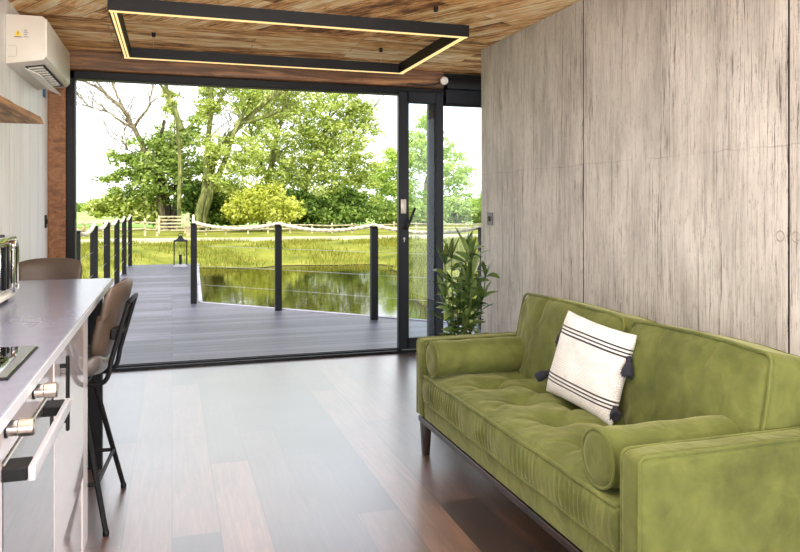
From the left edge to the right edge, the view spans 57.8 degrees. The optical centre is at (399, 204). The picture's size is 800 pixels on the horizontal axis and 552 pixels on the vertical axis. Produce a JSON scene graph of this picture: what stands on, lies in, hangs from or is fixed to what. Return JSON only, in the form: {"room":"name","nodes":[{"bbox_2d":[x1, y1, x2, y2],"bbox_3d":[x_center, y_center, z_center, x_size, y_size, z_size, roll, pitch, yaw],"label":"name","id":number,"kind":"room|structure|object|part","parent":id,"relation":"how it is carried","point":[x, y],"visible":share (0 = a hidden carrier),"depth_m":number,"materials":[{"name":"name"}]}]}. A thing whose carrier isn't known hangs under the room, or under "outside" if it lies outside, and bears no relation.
{"room":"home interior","nodes":[
{"label":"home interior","id":0,"kind":"room"},
{"bbox_2d":[0,0,47,261],"bbox_3d":[-1.513,0.060,1.558,0.150,2.480,8.280,0,0,-17],"label":"wall","id":1,"kind":"structure","parent":0,"point":[23,147],"depth_m":4.57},
{"bbox_2d":[0,95,43,123],"bbox_3d":[-1.798,-0.469,3.087,0.225,0.042,1.870,0,0,-17],"label":"shelf","id":2,"kind":"object","parent":1,"relation":"attached to","point":[10,112],"visible":1,"depth_m":3.67,"materials":[{"name":"brown wood"}]},
{"bbox_2d":[6,14,69,94],"bbox_3d":[-2.282,-0.925,4.606,0.213,0.320,1.003,0,0,-17],"label":"air conditioner","id":3,"kind":"object","parent":1,"relation":"attached to","point":[34,50],"visible":1,"depth_m":4.17,"materials":[{"name":"plastic"}]},
{"bbox_2d":[25,65,62,86],"bbox_3d":[-2.270,-0.823,4.643,0.103,0.027,0.800,0,0,-17],"label":"outlet","id":4,"kind":"object","parent":3,"relation":"attached to","point":[48,72],"depth_m":4.54,"materials":[{"name":"white plastic"}]},
{"bbox_3d":[-2.186,-0.961,4.638,0.010,0.222,0.992,0,0,-17],"label":"panel","id":5,"kind":"part","parent":3,"relation":"part of","materials":[{"name":"white plastic"}]},
{"bbox_2d":[45,215,47,227],"bbox_3d":[-2.632,0.122,5.388,0.016,0.095,0.060,0,0,-17],"label":"light switch","id":6,"kind":"object","parent":1,"relation":"attached to","point":[46,219],"visible":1,"depth_m":5.38,"materials":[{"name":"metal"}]},
{"bbox_2d":[48,87,65,257],"bbox_3d":[-2.634,0.120,5.576,0.125,2.360,0.140,0,0,-17],"label":"trim","id":7,"kind":"structure","parent":1,"relation":"attached to","point":[56,102],"depth_m":5.51,"materials":[{"name":"brown wood"}]},
{"bbox_2d":[68,50,443,88],"bbox_3d":[-1.158,-1.107,6.008,3.200,0.145,0.164,0,0,-17],"label":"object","id":8,"kind":"structure","parent":1,"relation":"attached to","point":[93,61],"depth_m":5.89,"materials":[{"name":"brown wood"}]},
{"bbox_2d":[8,0,579,75],"bbox_3d":[0.474,-1.240,2.325,4.500,0.120,8.550,0,0,-17],"label":"ceiling","id":9,"kind":"structure","parent":0,"point":[83,25],"depth_m":4.90,"materials":[{"name":"brown wood"}]},
{"bbox_2d":[107,0,468,73],"bbox_3d":[-0.736,-1.089,4.617,2.000,0.183,1.290,0,0,-17],"label":"pendant light","id":10,"kind":"object","parent":9,"relation":"hanging from","point":[450,34],"visible":1,"depth_m":4.21,"materials":[{"name":"black metal"}]},
{"bbox_2d":[110,12,128,57],"bbox_3d":[-1.666,-1.004,4.324,0.030,0.015,1.190,0,0,-17],"label":"diffuser","id":11,"kind":"object","parent":10,"relation":"attached to","point":[116,19],"depth_m":4.21,"materials":[{"name":"yellow plastic"}]},
{"bbox_2d":[124,57,403,73],"bbox_3d":[-0.922,-1.004,5.209,1.990,0.015,0.030,0,0,-17],"label":"diffuser","id":12,"kind":"object","parent":10,"relation":"attached to","point":[216,60],"depth_m":5.21,"materials":[{"name":"plastic"}]},
{"bbox_2d":[109,10,467,38],"bbox_3d":[-0.550,-1.004,4.026,1.990,0.015,0.030,0,0,-17],"label":"diffuser","id":13,"kind":"object","parent":10,"relation":"attached to","point":[198,14],"depth_m":4.01,"materials":[{"name":"yellow plastic"}]},
{"bbox_2d":[401,38,463,72],"bbox_3d":[0.194,-1.004,4.910,0.030,0.015,1.190,0,0,-17],"label":"diffuser","id":14,"kind":"object","parent":10,"relation":"attached to","point":[447,43],"depth_m":4.83,"materials":[{"name":"yellow plastic"}]},
{"bbox_2d":[442,74,480,89],"bbox_3d":[0.832,-1.107,6.678,1.000,0.145,0.080,0,0,-17],"label":"trim","id":15,"kind":"structure","parent":9,"relation":"attached to","point":[445,75],"depth_m":6.55,"materials":[{"name":"black metal"}]},
{"bbox_2d":[84,352,568,551],"bbox_3d":[0.514,1.360,2.196,4.500,0.120,8.280,0,0,-17],"label":"floor","id":16,"kind":"structure","parent":0,"point":[323,454],"depth_m":3.58,"materials":[{"name":"brown wood"}]},
{"bbox_2d":[0,433,1,551],"bbox_3d":[-0.956,0.860,1.022,0.586,0.880,0.603,0,0,-17],"label":"base cabinet","id":17,"kind":"object","parent":16,"relation":"on","point":[1,433],"visible":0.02,"depth_m":1.38,"materials":[{"name":"white wood"}]},
{"bbox_2d":[1,364,70,551],"bbox_3d":[-1.108,0.860,1.619,0.638,0.880,0.654,0,0,-17],"label":"oven","id":18,"kind":"object","parent":16,"relation":"on","point":[27,472],"visible":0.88,"depth_m":1.64,"materials":[{"name":"metal"}]},
{"bbox_3d":[-0.755,0.442,1.440,0.055,0.036,0.036,0,0,-17],"label":"knob","id":19,"kind":"part","parent":18,"relation":"part of","materials":[{"name":"metal"}]},
{"bbox_3d":[-0.875,0.461,1.701,0.019,0.079,0.634,0,0,-17],"label":"control panel","id":20,"kind":"part","parent":18,"relation":"part of","materials":[{"name":"silver metal"}]},
{"bbox_3d":[-0.873,0.801,1.701,0.020,0.597,0.634,0,0,-17],"label":"door","id":21,"kind":"part","parent":18,"relation":"part of","materials":[{"name":"clear glass"}]},
{"bbox_3d":[-0.845,0.442,1.726,0.055,0.036,0.036,0,0,-17],"label":"knob","id":22,"kind":"part","parent":18,"relation":"part of","materials":[{"name":"metal"}]},
{"bbox_3d":[-0.791,0.520,1.649,0.014,0.030,0.520,0,0,-17],"label":"handle","id":23,"kind":"part","parent":18,"relation":"part of","materials":[{"name":"white metal"}]},
{"bbox_2d":[19,258,81,280],"bbox_3d":[-2.001,0.807,4.075,0.526,0.985,0.572,0,0,-17],"label":"bar stool","id":24,"kind":"object","parent":16,"relation":"on","point":[39,268],"visible":0.11,"depth_m":4.27,"materials":[{"name":"brown leather"}]},
{"bbox_2d":[0,278,113,469],"bbox_3d":[-1.337,0.845,2.254,0.601,0.910,3.203,0,0,-17],"label":"countertop","id":25,"kind":"structure","parent":16,"relation":"on","point":[45,314],"depth_m":2.58,"materials":[{"name":"grey stone"}]},
{"bbox_2d":[0,235,18,302],"bbox_3d":[-1.634,0.255,2.751,0.255,0.270,0.530,0,0,-17],"label":"toaster","id":26,"kind":"object","parent":25,"relation":"on","point":[9,254],"visible":1,"depth_m":2.92,"materials":[{"name":"silver metal"}]},
{"bbox_3d":[-1.639,0.141,2.752,0.235,0.027,0.515,0,0,-17],"label":"rail","id":27,"kind":"part","parent":26,"relation":"part of","materials":[{"name":"silver metal"}]},
{"bbox_3d":[-1.586,0.250,2.981,0.017,0.216,0.101,0,0,-17],"label":"tube frame","id":28,"kind":"part","parent":26,"relation":"part of","materials":[{"name":"silver metal"}]},
{"bbox_2d":[0,345,37,380],"bbox_3d":[-1.176,0.386,1.716,0.516,0.008,0.388,0,0,-17],"label":"cooktop","id":29,"kind":"object","parent":25,"relation":"in","point":[11,358],"visible":1,"depth_m":1.81,"materials":[{"name":"black glass"}]},
{"bbox_3d":[-1.512,0.859,3.594,0.067,0.882,0.067,0,0,-17],"label":"leg","id":30,"kind":"part","parent":25,"relation":"part of","materials":[{"name":"black metal"}]},
{"bbox_2d":[53,318,87,551],"bbox_3d":[-1.355,0.860,2.334,0.612,0.880,0.854,0,0,-17],"label":"base cabinet","id":31,"kind":"object","parent":16,"relation":"on","point":[70,369],"visible":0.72,"depth_m":2.40,"materials":[{"name":"white wood"}]},
{"bbox_3d":[-0.981,0.550,2.117,0.027,0.220,0.017,0,0,-17],"label":"handle","id":32,"kind":"part","parent":31,"relation":"part of","materials":[{"name":"black metal"}]},
{"bbox_3d":[-1.076,1.146,2.339,0.012,0.268,0.692,0,0,-17],"label":"panel","id":33,"kind":"part","parent":31,"relation":"part of","materials":[{"name":"white wood"}]},
{"bbox_3d":[-1.475,0.860,2.665,0.584,0.880,0.150,0,0,-17],"label":"panel","id":34,"kind":"part","parent":31,"relation":"part of","materials":[{"name":"white wood"}]},
{"bbox_2d":[88,277,137,536],"bbox_3d":[-1.407,0.807,3.045,0.572,0.985,0.526,0,0,-13],"label":"bar stool","id":35,"kind":"object","parent":16,"relation":"on","point":[113,322],"visible":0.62,"depth_m":2.97,"materials":[{"name":"leather"}]},
{"bbox_3d":[-1.230,1.006,2.894,0.191,0.570,0.025,0,0,31],"label":"leg","id":36,"kind":"part","parent":35,"relation":"part of","materials":[{"name":"black metal"}]},
{"bbox_3d":[-1.441,0.666,3.037,0.425,0.118,0.420,0,0,-13],"label":"seat","id":37,"kind":"part","parent":35,"relation":"part of","materials":[{"name":"leather"}]},
{"bbox_3d":[-1.493,1.110,3.243,0.394,0.017,0.017,0,0,-13],"label":"foot rail","id":38,"kind":"part","parent":35,"relation":"part of","materials":[{"name":"black metal"}]},
{"bbox_3d":[-1.252,1.110,3.083,0.017,0.017,0.424,0,0,-13],"label":"foot rail","id":39,"kind":"part","parent":35,"relation":"part of","materials":[{"name":"black metal"}]},
{"bbox_3d":[-1.317,1.006,3.261,0.025,0.570,0.191,0,0,32],"label":"leg","id":40,"kind":"part","parent":35,"relation":"part of","materials":[{"name":"black metal"}]},
{"bbox_3d":[-1.219,0.477,3.090,0.143,0.325,0.352,0,0,-13],"label":"backrest","id":41,"kind":"part","parent":35,"relation":"part of","materials":[{"name":"brown leather"}]},
{"bbox_3d":[-1.262,0.562,3.080,0.274,0.365,0.270,0,0,-13],"label":"frame","id":42,"kind":"part","parent":35,"relation":"part of","materials":[{"name":"black metal"}]},
{"bbox_2d":[429,227,499,335],"bbox_3d":[0.418,0.719,4.741,0.484,1.163,0.436,0,0,27],"label":"potted plant","id":43,"kind":"object","parent":16,"relation":"on","point":[465,287],"visible":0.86,"depth_m":4.72,"materials":[{"name":"green plant"}]},
{"bbox_2d":[416,293,799,551],"bbox_3d":[0.818,0.878,3.041,0.962,0.845,1.914,0,0,-17],"label":"sofa","id":44,"kind":"object","parent":16,"relation":"on","point":[740,492],"visible":0.77,"depth_m":2.41,"materials":[{"name":"green fabric"}]},
{"bbox_3d":[0.134,1.211,3.769,0.052,0.178,0.052,0,0,-17],"label":"leg","id":45,"kind":"part","parent":44,"relation":"part of","materials":[{"name":"brown wood"}]},
{"bbox_3d":[0.526,0.898,3.899,0.896,0.409,0.102,0,0,-17],"label":"arm","id":46,"kind":"part","parent":44,"relation":"part of","materials":[{"name":"green fabric"}]},
{"bbox_2d":[425,336,523,377],"bbox_3d":[0.434,0.775,3.722,0.590,0.184,0.184,0,0,-17],"label":"bolster cushion","id":47,"kind":"object","parent":44,"relation":"on","point":[443,358],"visible":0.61,"depth_m":3.64,"materials":[{"name":"green fabric"}]},
{"bbox_3d":[0.791,1.114,3.033,0.869,0.028,1.870,0,0,-17],"label":"plinth frame","id":48,"kind":"part","parent":44,"relation":"part of","materials":[{"name":"brown wood"}]},
{"bbox_3d":[0.792,1.048,3.033,0.867,0.105,1.714,0,0,-17],"label":"rail","id":49,"kind":"part","parent":44,"relation":"part of","materials":[{"name":"green fabric"}]},
{"bbox_2d":[422,371,624,550],"bbox_3d":[0.668,0.927,2.994,0.647,0.176,1.706,0,0,-17],"label":"seat cushion","id":50,"kind":"object","parent":44,"relation":"on","point":[532,433],"depth_m":2.81,"materials":[{"name":"green fabric"}]},
{"bbox_2d":[516,295,650,384],"bbox_3d":[0.846,0.696,3.454,0.312,0.466,0.926,0,0,-17],"label":"cushion","id":51,"kind":"object","parent":44,"relation":"on","point":[541,317],"depth_m":3.51,"materials":[{"name":"green fabric"}]},
{"bbox_2d":[535,311,636,425],"bbox_3d":[0.787,0.670,3.038,0.181,0.398,0.579,0,0,-22],"label":"cushion","id":52,"kind":"object","parent":44,"relation":"on","point":[591,365],"visible":1,"depth_m":2.94,"materials":[{"name":"white fabric"}]},
{"bbox_2d":[581,415,741,489],"bbox_3d":[0.881,0.775,2.303,0.590,0.184,0.184,0,0,-17],"label":"bolster cushion","id":53,"kind":"object","parent":44,"relation":"on","point":[601,447],"visible":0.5,"depth_m":2.23,"materials":[{"name":"green fabric"}]},
{"bbox_2d":[619,323,799,432],"bbox_3d":[1.106,0.695,2.632,0.307,0.468,0.749,0,0,-17],"label":"cushion","id":54,"kind":"object","parent":44,"relation":"on","point":[679,372],"depth_m":2.47,"materials":[{"name":"green fabric"}]},
{"bbox_3d":[1.070,0.898,2.171,0.898,0.408,0.102,0,0,-17],"label":"arm","id":55,"kind":"part","parent":44,"relation":"part of","materials":[{"name":"green fabric"}]},
{"bbox_2d":[407,77,447,85],"bbox_3d":[0.243,-1.086,6.335,0.373,0.091,0.061,0,0,-17],"label":"fitting","id":56,"kind":"object","parent":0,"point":[443,80],"visible":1,"depth_m":6.35,"materials":[{"name":"white plastic"}]},
{"bbox_2d":[481,0,799,355],"bbox_3d":[1.766,0.060,2.059,0.134,2.480,7.266,0,0,-17],"label":"wall","id":57,"kind":"structure","parent":0,"point":[641,158],"depth_m":3.56,"materials":[{"name":"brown wood"}]},
{"bbox_2d":[487,212,492,224],"bbox_3d":[0.661,0.102,5.335,0.015,0.093,0.090,0,0,-17],"label":"light switch","id":58,"kind":"object","parent":57,"relation":"attached to","point":[489,214],"visible":1,"depth_m":5.32,"materials":[{"name":"black metal"}]},
{"bbox_3d":[0.838,0.061,4.823,0.016,2.478,1.422,0,0,-17],"label":"wall panel","id":59,"kind":"part","parent":57,"relation":"part of","materials":[{"name":"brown wood"}]},
{"bbox_3d":[1.271,0.061,3.449,0.016,2.478,1.433,0,0,-17],"label":"wall panel","id":60,"kind":"part","parent":57,"relation":"part of","materials":[{"name":"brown wood"}]},
{"bbox_3d":[1.468,0.120,2.795,0.006,0.045,0.045,0,0,-17],"label":"finger pull","id":61,"kind":"part","parent":57,"relation":"part of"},
{"bbox_3d":[1.704,0.061,2.073,0.016,2.478,1.433,0,0,-17],"label":"wall panel","id":62,"kind":"part","parent":57,"relation":"part of","materials":[{"name":"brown wood"}]},
{"bbox_3d":[1.490,0.120,2.724,0.006,0.045,0.045,0,0,-17],"label":"finger pull","id":63,"kind":"part","parent":57,"relation":"part of","materials":[{"name":"beige wood"}]},
{"bbox_3d":[1.583,0.060,6.160,0.120,2.480,1.600,0,0,-17],"label":"wall","id":64,"kind":"structure","parent":0,"visible":0},
{"bbox_2d":[66,70,445,371],"bbox_3d":[-0.634,0.138,6.217,4.075,2.345,0.140,0,0,-17],"label":"trim","id":65,"kind":"structure","parent":64,"relation":"attached to","point":[71,90],"depth_m":5.83,"materials":[{"name":"black metal"}]},
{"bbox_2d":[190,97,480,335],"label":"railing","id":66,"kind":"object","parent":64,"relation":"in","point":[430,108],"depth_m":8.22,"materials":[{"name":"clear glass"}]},
{"bbox_3d":[-2.735,0.880,9.602,0.080,1.240,0.080,0,0,-17],"label":"post","id":67,"kind":"part","parent":66,"relation":"part of","materials":[{"name":"black metal"}]},
{"bbox_3d":[-1.506,0.880,8.961,0.080,1.240,0.080,0,0,-17],"label":"post","id":68,"kind":"part","parent":66,"relation":"part of","materials":[{"name":"black metal"}]},
{"bbox_3d":[-2.147,0.852,11.020,2.875,1.296,10.367,0,0,-41],"label":"rope railing","id":69,"kind":"part","parent":66,"relation":"part of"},
{"bbox_3d":[-0.296,0.880,8.263,0.080,1.240,0.080,0,0,-17],"label":"post","id":70,"kind":"part","parent":66,"relation":"part of","materials":[{"name":"black metal"}]},
{"bbox_2d":[444,77,480,106],"bbox_3d":[0.862,-1.008,6.593,0.955,0.245,0.099,0,0,-17],"label":"roller blind","id":71,"kind":"object","parent":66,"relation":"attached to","point":[460,92],"visible":0.37,"depth_m":6.49,"materials":[{"name":"fabric"}]},
{"bbox_3d":[0.874,0.880,7.646,0.080,1.240,0.080,0,0,-17],"label":"post","id":72,"kind":"part","parent":66,"relation":"part of","materials":[{"name":"black metal"}]},
{"bbox_2d":[397,91,442,349],"bbox_3d":[0.188,0.135,6.410,0.420,2.270,0.105,0,0,-17],"label":"door","id":73,"kind":"structure","parent":64,"relation":"in","point":[404,98],"depth_m":6.37,"materials":[{"name":"metal"}]},
{"bbox_3d":[0.031,0.013,6.354,0.050,0.125,0.009,0,0,-17],"label":"lock plate","id":74,"kind":"part","parent":73,"relation":"part of","materials":[{"name":"silver metal"}]},
{"bbox_3d":[0.087,0.121,6.350,0.100,0.199,0.051,0,0,-17],"label":"handle","id":75,"kind":"part","parent":73,"relation":"part of","materials":[{"name":"black metal"}]},
{"label":"outside","id":76,"kind":"structure","parent":0,"visible":0},
{"bbox_2d":[103,264,480,364],"bbox_3d":[-1.418,1.383,11.579,6.150,0.155,10.560,0,0,-17],"label":"deck","id":77,"kind":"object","parent":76,"point":[165,326],"visible":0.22,"depth_m":7.65,"materials":[{"name":"grey wood"}]},
{"bbox_2d":[77,215,131,297],"bbox_3d":[-4.420,0.852,11.173,0.092,1.296,9.322,0,0,-17],"label":"railing","id":78,"kind":"object","parent":77,"relation":"on","point":[93,230],"visible":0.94,"depth_m":10.02,"materials":[{"name":"black metal"}]},
{"bbox_3d":[-3.034,0.880,6.771,0.080,1.240,0.080,0,0,-17],"label":"post","id":79,"kind":"part","parent":78,"relation":"part of","materials":[{"name":"black metal"}]},
{"bbox_3d":[-3.539,0.880,8.374,0.080,1.240,0.080,0,0,-17],"label":"post","id":80,"kind":"part","parent":78,"relation":"part of","materials":[{"name":"black metal"}]},
{"bbox_3d":[-4.064,0.880,10.043,0.080,1.240,0.080,0,0,-17],"label":"post","id":81,"kind":"part","parent":78,"relation":"part of","materials":[{"name":"black metal"}]},
{"bbox_3d":[-4.635,0.880,11.855,0.080,1.240,0.080,0,0,-17],"label":"post","id":82,"kind":"part","parent":78,"relation":"part of","materials":[{"name":"black metal"}]},
{"bbox_3d":[-5.206,0.880,13.668,0.080,1.240,0.080,0,0,-17],"label":"post","id":83,"kind":"part","parent":78,"relation":"part of","materials":[{"name":"black metal"}]},
{"bbox_3d":[-5.806,0.880,15.575,0.080,1.240,0.080,0,0,-17],"label":"post","id":84,"kind":"part","parent":78,"relation":"part of","materials":[{"name":"black metal"}]},
{"bbox_2d":[173,233,186,266],"bbox_3d":[-4.644,0.950,15.312,0.280,0.711,0.280,0,0,-17],"label":"lantern","id":85,"kind":"object","parent":77,"relation":"on","point":[180,238],"visible":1,"depth_m":15.22,"materials":[{"name":"black metal"}]},
{"bbox_2d":[103,263,477,324],"bbox_3d":[-1.435,1.397,11.632,6.150,0.207,10.451,0,0,-17],"label":"trim","id":86,"kind":"structure","parent":77,"relation":"attached to","point":[198,272],"depth_m":9.14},
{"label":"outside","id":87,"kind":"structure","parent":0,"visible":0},
{"bbox_2d":[77,210,478,313],"bbox_3d":[-50.538,2.013,160.481,240.000,1.155,323.500,0,0,-17],"label":"ground","id":88,"kind":"structure","parent":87,"point":[161,257],"depth_m":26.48,"materials":[{"name":"green plant"}]},
{"bbox_2d":[77,203,89,212],"bbox_3d":[-48.616,0.429,110.569,13.811,2.292,4.610,0,0,-17],"label":"shrub","id":89,"kind":"object","parent":88,"relation":"on","point":[79,205],"visible":0.17,"depth_m":109.94,"materials":[{"name":"green plant"}]},
{"bbox_2d":[77,218,157,236],"bbox_3d":[-13.835,1.152,33.361,5.110,1.077,0.158,0,0,-17],"label":"fence","id":90,"kind":"object","parent":88,"relation":"on","point":[144,221],"visible":0.37,"depth_m":33.82,"materials":[{"name":"beige wood"}]},
{"bbox_3d":[-13.819,0.845,33.313,5.003,0.151,0.055,0,0,-17],"label":"rail","id":91,"kind":"part","parent":90,"relation":"part of","materials":[{"name":"beige wood"}]},
{"bbox_3d":[-13.819,1.165,33.313,5.003,0.167,0.055,0,0,-17],"label":"rail","id":92,"kind":"part","parent":90,"relation":"part of","materials":[{"name":"beige wood"}]},
{"bbox_3d":[-11.966,1.135,33.975,0.110,1.011,0.110,0,0,-17],"label":"post","id":93,"kind":"part","parent":90,"relation":"part of","materials":[{"name":"beige wood"}]},
{"bbox_3d":[-11.457,1.152,34.135,0.110,0.994,0.110,0,0,-17],"label":"post","id":94,"kind":"part","parent":90,"relation":"part of","materials":[{"name":"beige wood"}]},
{"bbox_2d":[77,187,168,226],"bbox_3d":[-15.982,0.249,42.185,5.660,2.643,3.462,0,0,-17],"label":"shrub","id":95,"kind":"object","parent":88,"relation":"on","point":[116,205],"visible":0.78,"depth_m":41.41,"materials":[{"name":"green plant"}]},
{"bbox_2d":[77,81,177,229],"bbox_3d":[-16.284,-5.036,40.068,9.897,13.341,5.905,0,0,-2],"label":"tree","id":96,"kind":"object","parent":88,"relation":"on","point":[128,120],"visible":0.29,"depth_m":40.96,"materials":[{"name":"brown plant"}]},
{"bbox_2d":[91,111,225,229],"bbox_3d":[-13.738,-2.004,41.909,7.313,7.246,4.463,0,0,4],"label":"tree","id":97,"kind":"object","parent":88,"relation":"on","point":[163,158],"visible":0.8,"depth_m":41.13,"materials":[{"name":"green plant"}]},
{"bbox_2d":[158,213,189,235],"bbox_3d":[-10.725,1.010,34.334,1.427,1.280,0.140,0,0,-17],"label":"gate","id":98,"kind":"object","parent":88,"relation":"on","point":[186,219],"visible":0.95,"depth_m":34.35,"materials":[{"name":"beige wood"}]},
{"bbox_3d":[-10.111,1.010,34.527,0.140,1.280,0.140,0,0,-17],"label":"post","id":99,"kind":"part","parent":98,"relation":"part of","materials":[{"name":"beige wood"}]},
{"bbox_2d":[169,183,245,229],"bbox_3d":[-10.715,0.002,41.734,4.621,3.092,3.228,0,0,-42],"label":"shrub","id":100,"kind":"object","parent":88,"relation":"on","point":[189,202],"visible":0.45,"depth_m":40.81,"materials":[{"name":"green plant"}]},
{"bbox_2d":[148,85,319,231],"bbox_3d":[-8.968,-4.977,39.657,12.252,13.177,5.212,0,0,-12],"label":"tree","id":101,"kind":"object","parent":88,"relation":"on","point":[219,149],"visible":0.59,"depth_m":39.59,"materials":[{"name":"green plant"}]},
{"bbox_3d":[-10.216,-3.700,39.779,6.294,6.994,3.100,0,0,-17],"label":"crown","id":102,"kind":"part","parent":101,"relation":"part of","materials":[{"name":"green plant"}]},
{"bbox_2d":[219,179,305,231],"bbox_3d":[-7.457,0.077,39.727,4.796,3.022,3.846,0,0,-40],"label":"shrub","id":103,"kind":"object","parent":88,"relation":"on","point":[259,203],"visible":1,"depth_m":38.94,"materials":[{"name":"green plant"}]},
{"bbox_2d":[213,89,393,226],"bbox_3d":[-6.378,-4.657,48.422,13.663,12.569,7.168,0,0,-5],"label":"tree","id":104,"kind":"object","parent":88,"relation":"on","point":[317,144],"visible":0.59,"depth_m":47.61,"materials":[{"name":"green plant"}]},
{"bbox_2d":[282,183,380,227],"bbox_3d":[-4.648,0.108,45.730,6.810,2.999,5.828,0,0,-17],"label":"shrub","id":105,"kind":"object","parent":88,"relation":"on","point":[341,210],"visible":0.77,"depth_m":45.06,"materials":[{"name":"green plant"}]},
{"bbox_2d":[190,222,480,234],"bbox_3d":[-1.905,1.293,38.166,17.699,0.803,0.138,0,0,-17],"label":"fence","id":106,"kind":"object","parent":88,"relation":"on","point":[415,223],"visible":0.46,"depth_m":37.21,"materials":[{"name":"beige wood"}]},
{"bbox_3d":[-1.892,1.242,38.127,17.611,0.149,0.055,0,0,-17],"label":"rail","id":107,"kind":"part","parent":106,"relation":"part of","materials":[{"name":"beige wood"}]},
{"bbox_3d":[-1.893,1.048,38.127,17.612,0.175,0.055,0,0,-17],"label":"rail","id":108,"kind":"part","parent":106,"relation":"part of","materials":[{"name":"beige wood"}]},
{"bbox_2d":[361,107,480,217],"bbox_3d":[2.040,-2.918,55.428,10.368,9.080,6.236,0,0,-4],"label":"tree","id":109,"kind":"object","parent":88,"relation":"on","point":[389,187],"visible":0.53,"depth_m":54.38,"materials":[{"name":"green plant"}]},
{"bbox_2d":[368,240,477,322],"bbox_3d":[1.920,1.531,16.233,4.440,1.093,15.030,0,0,-7],"label":"reeds","id":110,"kind":"object","parent":88,"relation":"on","point":[421,270],"visible":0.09,"depth_m":18.02,"materials":[{"name":"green plant"}]},
{"bbox_2d":[365,200,480,224],"bbox_3d":[3.599,0.351,53.731,13.076,2.896,4.993,0,0,-17],"label":"shrub","id":111,"kind":"object","parent":88,"relation":"on","point":[388,215],"visible":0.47,"depth_m":52.41,"materials":[{"name":"green plant"}]},
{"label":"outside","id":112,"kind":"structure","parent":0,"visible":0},
{"bbox_2d":[199,265,456,319],"bbox_3d":[-0.971,1.970,15.735,8.800,0.100,17.400,0,0,-17],"label":"pond water","id":113,"kind":"structure","parent":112,"point":[335,283],"depth_m":16.45,"materials":[{"name":"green liquid"}]}
]}

